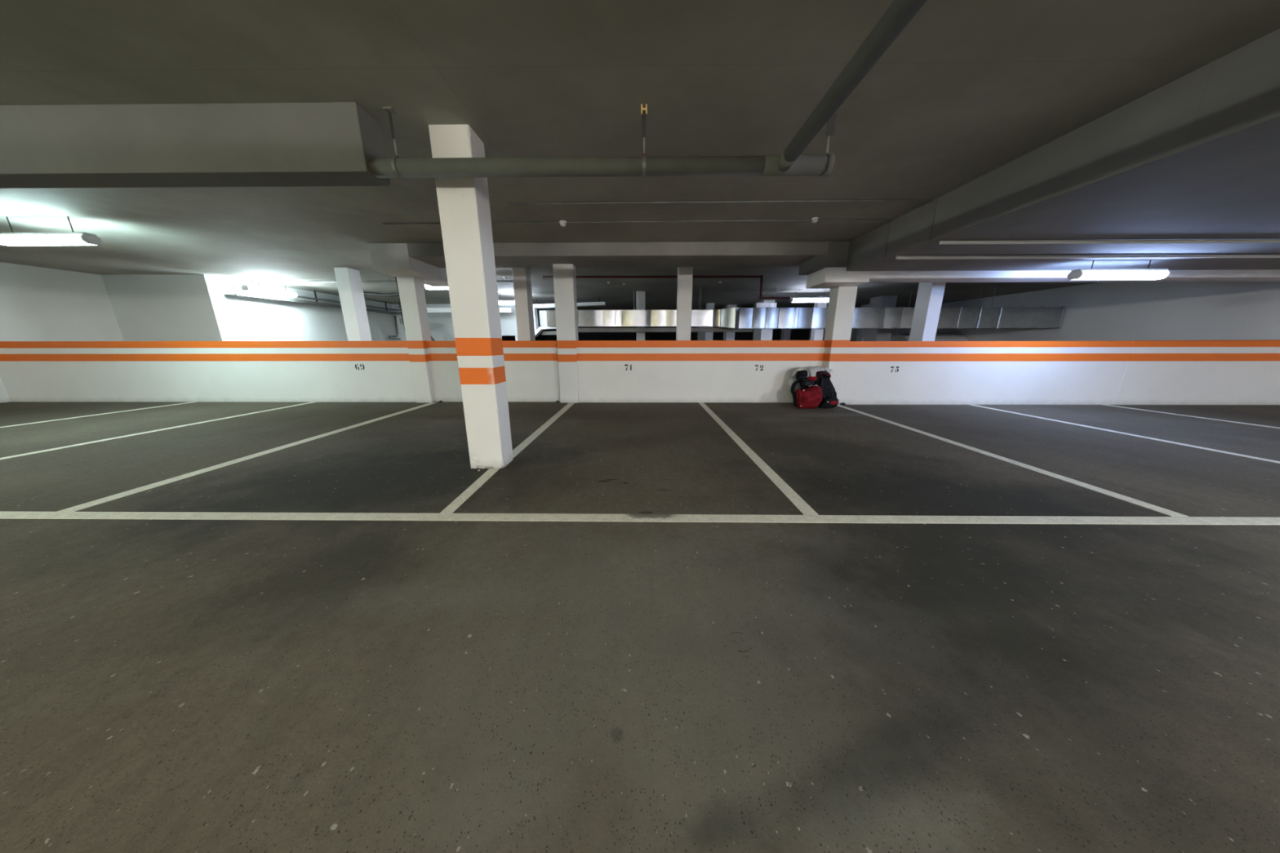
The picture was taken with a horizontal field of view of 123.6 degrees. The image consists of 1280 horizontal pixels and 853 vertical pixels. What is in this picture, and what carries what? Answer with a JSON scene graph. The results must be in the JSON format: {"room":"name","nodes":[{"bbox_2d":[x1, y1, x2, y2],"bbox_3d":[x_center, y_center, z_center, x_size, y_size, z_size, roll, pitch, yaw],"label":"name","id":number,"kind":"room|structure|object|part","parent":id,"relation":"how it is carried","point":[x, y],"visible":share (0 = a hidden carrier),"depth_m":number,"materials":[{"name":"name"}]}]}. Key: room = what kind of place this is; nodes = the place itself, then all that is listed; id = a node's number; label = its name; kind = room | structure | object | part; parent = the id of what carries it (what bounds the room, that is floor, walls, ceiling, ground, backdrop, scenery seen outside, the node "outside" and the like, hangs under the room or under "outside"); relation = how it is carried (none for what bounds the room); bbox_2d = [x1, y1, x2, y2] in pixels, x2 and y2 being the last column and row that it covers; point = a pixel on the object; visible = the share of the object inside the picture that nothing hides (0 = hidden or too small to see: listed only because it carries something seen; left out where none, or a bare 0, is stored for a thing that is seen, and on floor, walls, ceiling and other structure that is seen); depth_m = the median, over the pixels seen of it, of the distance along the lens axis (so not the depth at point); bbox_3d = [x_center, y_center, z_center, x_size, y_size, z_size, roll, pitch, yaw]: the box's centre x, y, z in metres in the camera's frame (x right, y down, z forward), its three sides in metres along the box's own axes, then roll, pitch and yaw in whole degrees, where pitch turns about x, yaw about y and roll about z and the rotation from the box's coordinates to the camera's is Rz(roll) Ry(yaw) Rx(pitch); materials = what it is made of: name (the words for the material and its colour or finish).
{"room":"parking garage","nodes":[
{"label":"parking garage","id":0,"kind":"room"},
{"bbox_2d":[0,262,124,402],"bbox_3d":[-13.127,0.344,-2.343,0.200,2.765,23.000,0,14,1],"label":"wall","id":1,"kind":"structure","parent":0,"point":[37,304],"depth_m":7.55,"materials":[{"name":"paint"}]},
{"bbox_2d":[101,274,398,341],"bbox_3d":[-11.616,-3.147,12.075,2.500,2.765,7.300,0,14,1],"label":"wall","id":2,"kind":"structure","parent":0,"point":[145,307],"depth_m":8.55,"materials":[{"name":"white paint"}]},
{"bbox_2d":[388,315,400,339],"bbox_3d":[-10.264,-4.176,14.511,0.110,0.993,1.253,0,14,1],"label":"pipe","id":3,"kind":"object","parent":2,"relation":"attached to","point":[395,318],"visible":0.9,"depth_m":14.41,"materials":[{"name":"metal"}]},
{"bbox_2d":[391,303,454,341],"bbox_3d":[-8.212,-3.789,14.711,4.250,2.765,0.200,0,14,1],"label":"wall","id":4,"kind":"structure","parent":0,"point":[441,324],"depth_m":14.49,"materials":[{"name":"white paint"}]},
{"bbox_2d":[426,307,513,312],"bbox_3d":[-6.410,-4.242,12.523,3.500,0.170,0.200,0,14,1],"label":"cross beam","id":5,"kind":"structure","parent":0,"point":[428,309],"depth_m":12.43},
{"bbox_2d":[498,304,517,340],"bbox_3d":[-5.453,-3.550,13.709,1.290,2.765,0.200,0,14,1],"label":"wall","id":6,"kind":"structure","parent":0,"point":[508,320],"depth_m":13.47,"materials":[{"name":"white paint"}]},
{"bbox_2d":[0,401,1279,852],"bbox_3d":[-0.178,-0.340,6.608,25.500,0.153,41.000,0,14,1],"label":"floor","id":7,"kind":"structure","parent":0,"point":[226,627],"depth_m":1.45,"materials":[{"name":"paint"}]},
{"bbox_2d":[333,267,372,341],"bbox_3d":[-6.518,-2.157,7.957,0.297,2.765,0.340,0,14,1],"label":"concrete column","id":8,"kind":"structure","parent":7,"relation":"on","point":[348,281],"depth_m":7.71,"materials":[{"name":"white concrete"}]},
{"bbox_2d":[396,276,435,402],"bbox_3d":[-4.336,-1.653,6.748,0.318,2.350,0.280,0,14,1],"label":"concrete column","id":9,"kind":"structure","parent":7,"relation":"on","point":[411,290],"depth_m":6.61,"materials":[{"name":"paint"}]},
{"bbox_2d":[399,317,435,341],"bbox_3d":[-8.178,-3.158,13.474,2.046,2.120,0.300,0,14,1],"label":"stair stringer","id":10,"kind":"object","parent":7,"relation":"on","point":[401,320],"visible":0.18,"depth_m":13.13,"materials":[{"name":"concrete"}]},
{"bbox_2d":[428,124,513,468],"bbox_3d":[-1.451,-0.977,3.054,0.310,2.765,0.265,0,14,1],"label":"concrete column","id":11,"kind":"structure","parent":7,"relation":"on","point":[464,203],"depth_m":2.92,"materials":[{"name":"paint"}]},
{"bbox_2d":[511,267,535,340],"bbox_3d":[-2.627,-2.154,7.925,0.290,2.765,0.360,0,14,1],"label":"concrete column","id":12,"kind":"structure","parent":7,"relation":"on","point":[522,280],"depth_m":7.65,"materials":[{"name":"grey concrete"}]},
{"bbox_2d":[552,263,578,402],"bbox_3d":[-1.408,-1.750,6.684,0.365,2.560,0.275,0,14,1],"label":"concrete column","id":13,"kind":"structure","parent":7,"relation":"on","point":[564,274],"depth_m":6.53,"materials":[{"name":"paint"}]},
{"bbox_2d":[635,291,644,340],"bbox_3d":[0.024,-2.998,11.400,0.285,2.765,0.330,0,14,1],"label":"concrete column","id":14,"kind":"structure","parent":7,"relation":"on","point":[640,295],"depth_m":11.01,"materials":[{"name":"grey concrete"}]},
{"bbox_2d":[675,266,693,340],"bbox_3d":[0.980,-2.114,7.740,0.303,2.765,0.260,0,14,1],"label":"concrete column","id":15,"kind":"structure","parent":7,"relation":"on","point":[685,274],"depth_m":7.47,"materials":[{"name":"white concrete"}]},
{"bbox_2d":[697,332,704,340],"bbox_3d":[3.437,-4.855,19.057,0.450,2.765,0.400,0,14,1],"label":"concrete column","id":16,"kind":"structure","parent":7,"relation":"on","point":[700,335],"depth_m":18.84,"materials":[{"name":"grey concrete"}]},
{"bbox_2d":[704,302,714,340],"bbox_3d":[2.929,-3.786,14.640,0.307,2.765,0.300,0,14,1],"label":"concrete column","id":17,"kind":"structure","parent":7,"relation":"on","point":[708,335],"depth_m":14.45,"materials":[{"name":"grey concrete"}]},
{"bbox_2d":[723,304,736,340],"bbox_3d":[3.966,-3.949,15.309,0.390,2.765,0.500,0,14,1],"label":"concrete column","id":18,"kind":"structure","parent":7,"relation":"on","point":[726,335],"depth_m":15.05,"materials":[{"name":"grey concrete"}]},
{"bbox_2d":[752,300,774,340],"bbox_3d":[4.987,-3.630,13.986,0.443,2.765,1.000,0,14,1],"label":"concrete column","id":19,"kind":"structure","parent":7,"relation":"on","point":[762,334],"depth_m":13.50,"materials":[{"name":"white concrete"}]},
{"bbox_2d":[780,328,791,340],"bbox_3d":[8.047,-4.849,19.007,0.370,2.765,0.400,0,14,1],"label":"concrete column","id":20,"kind":"structure","parent":7,"relation":"on","point":[785,334],"depth_m":18.79,"materials":[{"name":"grey concrete"}]},
{"bbox_2d":[790,379,808,405],"bbox_3d":[2.981,-0.634,6.424,0.304,0.503,0.284,4,14,17],"label":"backpack","id":21,"kind":"object","parent":7,"relation":"on","point":[797,384],"visible":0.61,"depth_m":6.36,"materials":[{"name":"black fabric"}]},
{"bbox_2d":[795,369,808,379],"bbox_3d":[2.974,-0.947,6.293,0.214,0.172,0.210,0,14,1],"label":"shoulder bag","id":22,"kind":"object","parent":21,"relation":"on","point":[800,375],"visible":1,"depth_m":6.23,"materials":[{"name":"black fabric"}]},
{"bbox_2d":[795,384,822,408],"bbox_3d":[3.037,-0.537,6.161,0.478,0.438,0.264,0,14,1],"label":"red holdall","id":23,"kind":"object","parent":7,"relation":"on","point":[810,397],"visible":1,"depth_m":6.07,"materials":[{"name":"fabric"}]},
{"bbox_3d":[2.849,-0.496,6.141,0.083,0.308,0.133,0,14,1],"label":"panel","id":24,"kind":"part","parent":23,"relation":"part of","materials":[{"name":"red fabric"}]},
{"bbox_2d":[801,379,814,386],"bbox_3d":[3.037,-0.781,6.195,0.225,0.126,0.159,0,14,1],"label":"pouch","id":25,"kind":"object","parent":23,"relation":"on","point":[805,383],"visible":1,"depth_m":6.14,"materials":[{"name":"black fabric"}]},
{"bbox_2d":[807,375,817,381],"bbox_3d":[3.115,-0.867,6.204,0.160,0.109,0.137,0,14,1],"label":"pouch","id":26,"kind":"object","parent":25,"relation":"on","point":[811,378],"visible":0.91,"depth_m":6.16,"materials":[{"name":"fabric"}]},
{"bbox_2d":[809,296,827,340],"bbox_3d":[6.518,-3.310,12.657,0.317,2.765,0.300,0,14,1],"label":"concrete column","id":27,"kind":"structure","parent":7,"relation":"on","point":[815,335],"depth_m":12.48,"materials":[{"name":"white concrete"}]},
{"bbox_2d":[812,370,838,408],"bbox_3d":[3.409,-0.685,6.276,0.486,0.671,0.380,0,14,1],"label":"black rucksack","id":28,"kind":"object","parent":7,"relation":"on","point":[829,400],"visible":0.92,"depth_m":6.20,"materials":[{"name":"fabric"}]},
{"bbox_2d":[791,366,833,378],"bbox_3d":[3.210,-0.993,6.324,0.694,0.236,0.383,0,14,1],"label":"bag","id":29,"kind":"object","parent":28,"relation":"on","point":[812,371],"visible":1,"depth_m":6.24,"materials":[{"name":"white plastic"}]},
{"bbox_3d":[3.273,-0.956,6.204,0.215,0.111,0.141,0,14,1],"label":"lid","id":30,"kind":"part","parent":28,"relation":"part of","materials":[{"name":"black fabric"}]},
{"bbox_3d":[3.388,-0.738,6.239,0.278,0.312,0.102,0,14,1],"label":"panel","id":31,"kind":"part","parent":28,"relation":"part of","materials":[{"name":"black fabric"}]},
{"bbox_2d":[822,285,857,404],"bbox_3d":[3.716,-1.498,6.511,0.337,2.140,0.300,0,14,1],"label":"concrete column","id":32,"kind":"structure","parent":7,"relation":"on","point":[842,300],"depth_m":6.34,"materials":[{"name":"paint"}]},
{"bbox_2d":[805,266,1279,288],"bbox_3d":[7.829,-2.598,5.988,9.480,0.235,0.690,0,14,1],"label":"ceiling beam","id":33,"kind":"structure","parent":32,"relation":"on","point":[828,277],"depth_m":5.70,"materials":[{"name":"concrete"}]},
{"bbox_2d":[856,304,869,341],"bbox_3d":[9.920,-3.929,15.196,0.400,2.765,0.400,0,14,1],"label":"concrete column","id":34,"kind":"structure","parent":7,"relation":"on","point":[861,332],"depth_m":15.04,"materials":[{"name":"grey concrete"}]},
{"bbox_2d":[864,295,897,341],"bbox_3d":[8.741,-3.307,12.633,0.500,2.765,0.700,0,14,1],"label":"concrete column","id":35,"kind":"structure","parent":7,"relation":"on","point":[889,301],"depth_m":12.28,"materials":[{"name":"grey concrete"}]},
{"bbox_2d":[908,282,946,341],"bbox_3d":[6.470,-2.146,7.846,0.285,2.765,0.400,0,14,1],"label":"concrete column","id":36,"kind":"structure","parent":7,"relation":"on","point":[930,295],"depth_m":7.63,"materials":[{"name":"white concrete"}]},
{"bbox_2d":[889,333,968,341],"bbox_3d":[11.403,-2.945,13.771,2.300,1.520,1.400,0,14,1],"label":"car","id":37,"kind":"object","parent":7,"relation":"on","point":[897,337],"visible":0.15,"depth_m":13.26,"materials":[{"name":"black metal"}]},
{"bbox_2d":[0,0,1279,321],"bbox_3d":[-0.182,-3.196,5.917,25.500,0.200,41.000,0,14,1],"label":"ceiling","id":38,"kind":"structure","parent":0,"point":[967,89],"depth_m":2.32,"materials":[{"name":"concrete"}]},
{"bbox_2d":[0,216,102,245],"bbox_3d":[-7.848,-2.571,4.506,1.250,0.333,0.178,0,14,1],"label":"lamp","id":39,"kind":"object","parent":38,"relation":"hanging from","point":[68,238],"visible":1,"depth_m":4.47,"materials":[{"name":"white plastic"}]},
{"bbox_2d":[0,234,97,245],"bbox_3d":[-7.848,-2.460,4.534,1.210,0.104,0.168,0,14,1],"label":"diffuser","id":40,"kind":"object","parent":39,"relation":"attached to","point":[5,239],"depth_m":4.47,"materials":[{"name":"white plastic"}]},
{"bbox_2d":[0,102,390,188],"bbox_3d":[-7.460,-2.062,2.578,11.020,0.417,0.240,0,14,1],"label":"ceiling beam","id":41,"kind":"structure","parent":38,"relation":"attached to","point":[309,144],"depth_m":2.43,"materials":[{"name":"grey concrete"}]},
{"bbox_2d":[240,277,297,297],"bbox_3d":[-9.748,-3.668,9.047,0.178,0.333,1.250,0,14,1],"label":"lamp","id":42,"kind":"object","parent":38,"relation":"hanging from","point":[245,287],"visible":1,"depth_m":8.94,"materials":[{"name":"white plastic"}]},
{"bbox_2d":[246,286,297,297],"bbox_3d":[-9.748,-3.557,9.074,0.168,0.104,1.210,0,14,1],"label":"diffuser","id":43,"kind":"object","parent":42,"relation":"attached to","point":[255,289],"depth_m":9.02,"materials":[{"name":"white plastic"}]},
{"bbox_2d":[224,283,401,314],"bbox_3d":[-10.196,-4.318,11.930,0.320,0.425,7.000,0,14,1],"label":"cable tray","id":44,"kind":"object","parent":38,"relation":"hanging from","point":[237,293],"visible":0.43,"depth_m":10.34,"materials":[{"name":"metal"}]},
{"bbox_3d":[-10.051,-4.150,11.969,0.030,0.080,7.000,0,14,1],"label":"rail","id":45,"kind":"part","parent":44,"relation":"part of","materials":[{"name":"metal"}]},
{"bbox_2d":[363,292,398,297],"bbox_3d":[-8.198,-4.237,11.001,1.768,0.154,0.100,0,14,1],"label":"flexible hose","id":46,"kind":"object","parent":38,"relation":"hanging from","point":[396,294],"visible":0.56,"depth_m":10.96,"materials":[{"name":"grey metal"}]},
{"bbox_2d":[250,279,513,283],"bbox_3d":[-6.426,-3.736,8.788,7.150,0.086,0.044,0,14,1],"label":"conduit","id":47,"kind":"object","parent":38,"relation":"attached to","point":[389,281],"visible":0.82,"depth_m":8.79,"materials":[{"name":"metal"}]},
{"bbox_2d":[382,106,404,178],"bbox_3d":[-1.771,-2.041,2.481,0.060,0.425,0.124,0,14,1],"label":"hanger","id":48,"kind":"object","parent":38,"relation":"hanging from","point":[390,110],"visible":0.73,"depth_m":2.46,"materials":[{"name":"grey metal"}]},
{"bbox_3d":[-1.770,-2.020,2.486,0.013,0.142,0.013,6,15,22],"label":"rod","id":49,"kind":"part","parent":48,"relation":"part of","materials":[{"name":"metal"}]},
{"bbox_2d":[395,276,404,329],"bbox_3d":[-5.064,-2.701,7.222,0.084,1.365,0.051,0,14,1],"label":"cable","id":50,"kind":"object","parent":38,"relation":"hanging from","point":[399,304],"visible":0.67,"depth_m":7.24,"materials":[{"name":"grey metal"}]},
{"bbox_2d":[368,243,448,286],"bbox_3d":[-4.163,-3.029,6.552,0.645,0.415,1.730,0,14,1],"label":"ceiling beam","id":51,"kind":"structure","parent":38,"relation":"attached to","point":[391,259],"depth_m":5.75,"materials":[{"name":"grey concrete"}]},
{"bbox_2d":[423,284,448,289],"bbox_3d":[-4.429,-3.422,8.070,1.250,0.363,0.178,0,14,1],"label":"lamp","id":52,"kind":"object","parent":38,"relation":"hanging from","point":[426,286],"visible":0.19,"depth_m":8.04,"materials":[{"name":"white plastic"}]},
{"bbox_2d":[498,297,533,304],"bbox_3d":[-4.173,-4.198,11.274,1.250,0.363,0.178,0,14,1],"label":"lamp","id":53,"kind":"object","parent":38,"relation":"hanging from","point":[500,302],"visible":0.25,"depth_m":11.23,"materials":[{"name":"white plastic"}]},
{"bbox_2d":[498,301,515,304],"bbox_3d":[-4.173,-4.072,11.305,1.210,0.104,0.168,0,14,1],"label":"diffuser","id":54,"kind":"object","parent":53,"relation":"attached to","point":[500,302],"depth_m":11.23,"materials":[{"name":"white plastic"}]},
{"bbox_2d":[559,220,566,226],"bbox_3d":[-1.051,-2.763,4.683,0.100,0.060,0.100,0,14,1],"label":"smoke detector","id":55,"kind":"object","parent":38,"relation":"attached to","point":[562,223],"visible":1,"depth_m":4.66,"materials":[{"name":"white plastic"}]},
{"bbox_2d":[533,297,605,337],"bbox_3d":[-2.584,-4.009,12.614,2.650,1.365,0.450,0,14,1],"label":"wall frame","id":56,"kind":"object","parent":38,"relation":"hanging from","point":[543,317],"visible":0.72,"depth_m":12.51,"materials":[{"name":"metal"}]},
{"bbox_3d":[-3.097,-4.032,12.805,1.280,0.560,0.080,0,14,1],"label":"panel","id":57,"kind":"part","parent":56,"relation":"part of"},
{"bbox_3d":[-3.369,-3.526,12.694,1.020,0.390,0.340,0,14,1],"label":"rail","id":58,"kind":"part","parent":56,"relation":"part of","materials":[{"name":"white metal"}]},
{"bbox_3d":[-3.091,-3.531,12.926,1.270,0.150,0.080,0,14,1],"label":"panel","id":59,"kind":"part","parent":56,"relation":"part of","materials":[{"name":"grey metal"}]},
{"bbox_3d":[-2.585,-4.404,12.473,2.650,0.200,0.340,0,14,1],"label":"rail","id":60,"kind":"part","parent":56,"relation":"part of","materials":[{"name":"white metal"}]},
{"bbox_2d":[406,241,829,267],"bbox_3d":[-0.378,-3.026,6.073,6.935,0.205,0.880,0,14,1],"label":"ceiling beam","id":61,"kind":"structure","parent":38,"relation":"attached to","point":[656,254],"depth_m":5.67,"materials":[{"name":"concrete"}]},
{"bbox_2d":[382,218,894,224],"bbox_3d":[-0.076,-2.780,4.658,6.941,0.016,0.016,0,14,1],"label":"conduit","id":62,"kind":"object","parent":38,"relation":"attached to","point":[840,219],"visible":1,"depth_m":4.64,"materials":[{"name":"metal"}]},
{"bbox_2d":[640,104,647,177],"bbox_3d":[0.029,-2.039,2.461,0.044,0.425,0.124,0,14,1],"label":"hanger","id":63,"kind":"object","parent":38,"relation":"hanging from","point":[643,110],"visible":0.93,"depth_m":2.44,"materials":[{"name":"grey metal"}]},
{"bbox_3d":[0.029,-2.018,2.466,0.013,0.142,0.013,-5,15,-21],"label":"rod","id":64,"kind":"part","parent":63,"relation":"part of","materials":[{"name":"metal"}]},
{"bbox_2d":[542,275,789,299],"bbox_3d":[0.643,-3.329,8.224,5.900,0.556,0.076,0,14,0],"label":"pipe","id":65,"kind":"object","parent":38,"relation":"hanging from","point":[760,277],"visible":1,"depth_m":8.14,"materials":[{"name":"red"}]},
{"bbox_2d":[508,199,933,204],"bbox_3d":[0.912,-2.625,4.011,4.930,0.016,0.016,0,14,1],"label":"conduit","id":66,"kind":"object","parent":38,"relation":"attached to","point":[881,199],"visible":1,"depth_m":4.00,"materials":[{"name":"metal"}]},
{"bbox_2d":[753,296,776,307],"bbox_3d":[4.386,-4.366,12.014,0.700,0.405,0.300,0,14,1],"label":"lamp","id":67,"kind":"object","parent":38,"relation":"hanging from","point":[757,304],"visible":0.81,"depth_m":11.90,"materials":[{"name":"grey plastic"}]},
{"bbox_2d":[546,287,1065,329],"bbox_3d":[4.854,-3.548,10.309,15.336,1.194,0.858,0,14,1],"label":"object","id":68,"kind":"object","parent":38,"relation":"hanging from","point":[735,317],"visible":0.84,"depth_m":10.26,"materials":[{"name":"metal"}]},
{"bbox_2d":[790,289,829,302],"bbox_3d":[5.341,-4.067,10.686,1.220,0.363,0.178,0,14,1],"label":"lamp","id":69,"kind":"object","parent":38,"relation":"hanging from","point":[798,299],"visible":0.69,"depth_m":10.64,"materials":[{"name":"white plastic"}]},
{"bbox_2d":[792,297,829,302],"bbox_3d":[5.341,-3.942,10.717,1.180,0.104,0.168,0,14,1],"label":"diffuser","id":70,"kind":"object","parent":69,"relation":"attached to","point":[794,300],"depth_m":10.64,"materials":[{"name":"white plastic"}]},
{"bbox_2d":[811,217,818,222],"bbox_3d":[2.327,-2.742,4.568,0.090,0.054,0.090,0,14,1],"label":"smoke detector","id":71,"kind":"object","parent":38,"relation":"attached to","point":[815,220],"visible":1,"depth_m":4.54,"materials":[{"name":"white plastic"}]},
{"bbox_2d":[798,241,849,275],"bbox_3d":[7.748,-2.902,5.918,9.640,0.390,0.685,0,14,1],"label":"ceiling beam","id":72,"kind":"structure","parent":38,"relation":"attached to","point":[837,253],"depth_m":5.66,"materials":[{"name":"concrete"}]},
{"bbox_2d":[825,111,836,154],"bbox_3d":[1.344,-2.037,2.447,0.060,0.425,0.124,0,14,1],"label":"hanger","id":73,"kind":"object","parent":38,"relation":"hanging from","point":[830,127],"visible":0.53,"depth_m":2.42,"materials":[{"name":"grey metal"}]},
{"bbox_2d":[368,0,927,177],"bbox_3d":[-0.333,-0.857,-1.779,3.320,0.132,8.938,0,14,1],"label":"drain pipe","id":74,"kind":"object","parent":73,"relation":"hanging from","point":[900,13],"visible":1,"depth_m":2.45,"materials":[{"name":"grey metal"}]},
{"bbox_2d":[761,146,805,175],"bbox_3d":[1.029,-1.879,2.437,0.280,0.120,0.220,0,14,1],"label":"socket","id":75,"kind":"object","parent":74,"relation":"attached to","point":[772,165],"depth_m":2.44,"materials":[{"name":"grey plastic"}]},
{"bbox_3d":[1.344,-2.016,2.452,0.013,0.142,0.013,-5,15,-21],"label":"rod","id":76,"kind":"part","parent":73,"relation":"part of","materials":[{"name":"metal"}]},
{"bbox_2d":[846,27,1279,271],"bbox_3d":[7.949,-1.993,2.295,9.157,0.455,6.770,0,14,1],"label":"slab","id":77,"kind":"object","parent":38,"relation":"attached to","point":[1196,156],"visible":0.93,"depth_m":2.94,"materials":[{"name":"concrete"}]},
{"bbox_2d":[895,253,1279,259],"bbox_3d":[8.028,-2.300,4.633,9.050,0.044,0.044,0,14,1],"label":"conduit","id":78,"kind":"object","parent":77,"relation":"attached to","point":[1273,255],"visible":1,"depth_m":4.64,"materials":[{"name":"white plastic"}]},
{"bbox_2d":[938,239,1279,244],"bbox_3d":[8.021,-2.135,3.942,9.050,0.040,0.040,0,14,1],"label":"conduit","id":79,"kind":"object","parent":77,"relation":"attached to","point":[1165,241],"visible":1,"depth_m":3.96,"materials":[{"name":"white plastic"}]},
{"bbox_2d":[1066,259,1170,279],"bbox_3d":[6.957,-2.274,4.980,1.250,0.258,0.178,0,14,1],"label":"lamp","id":80,"kind":"object","parent":77,"relation":"hanging from","point":[1091,273],"visible":1,"depth_m":4.93,"materials":[{"name":"white plastic"}]},
{"bbox_2d":[1073,270,1168,279],"bbox_3d":[6.957,-2.200,4.998,1.210,0.104,0.168,0,14,1],"label":"diffuser","id":81,"kind":"object","parent":80,"relation":"attached to","point":[1077,274],"depth_m":4.93,"materials":[{"name":"white plastic"}]},
{"bbox_2d":[0,340,1279,404],"bbox_3d":[-0.176,-1.067,6.735,25.500,1.205,0.450,0,14,1],"label":"wall","id":82,"kind":"structure","parent":0,"point":[1222,372],"depth_m":6.70,"materials":[{"name":"paint"}]},
{"bbox_2d":[502,321,809,340],"bbox_3d":[0.042,-6.601,26.286,25.500,2.765,0.200,0,14,1],"label":"wall","id":83,"kind":"structure","parent":0,"point":[796,334],"depth_m":26.09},
{"bbox_2d":[577,327,752,332],"bbox_3d":[0.521,-3.061,10.880,6.000,0.130,0.300,0,14,1],"label":"ceiling beam","id":84,"kind":"structure","parent":0,"point":[611,329],"depth_m":10.73,"materials":[{"name":"concrete"}]},
{"bbox_2d":[808,281,1279,341],"bbox_3d":[12.669,-1.737,6.127,0.200,2.765,41.000,0,14,1],"label":"wall","id":85,"kind":"structure","parent":0,"point":[1104,311],"depth_m":8.53,"materials":[{"name":"paint"}]}
]}

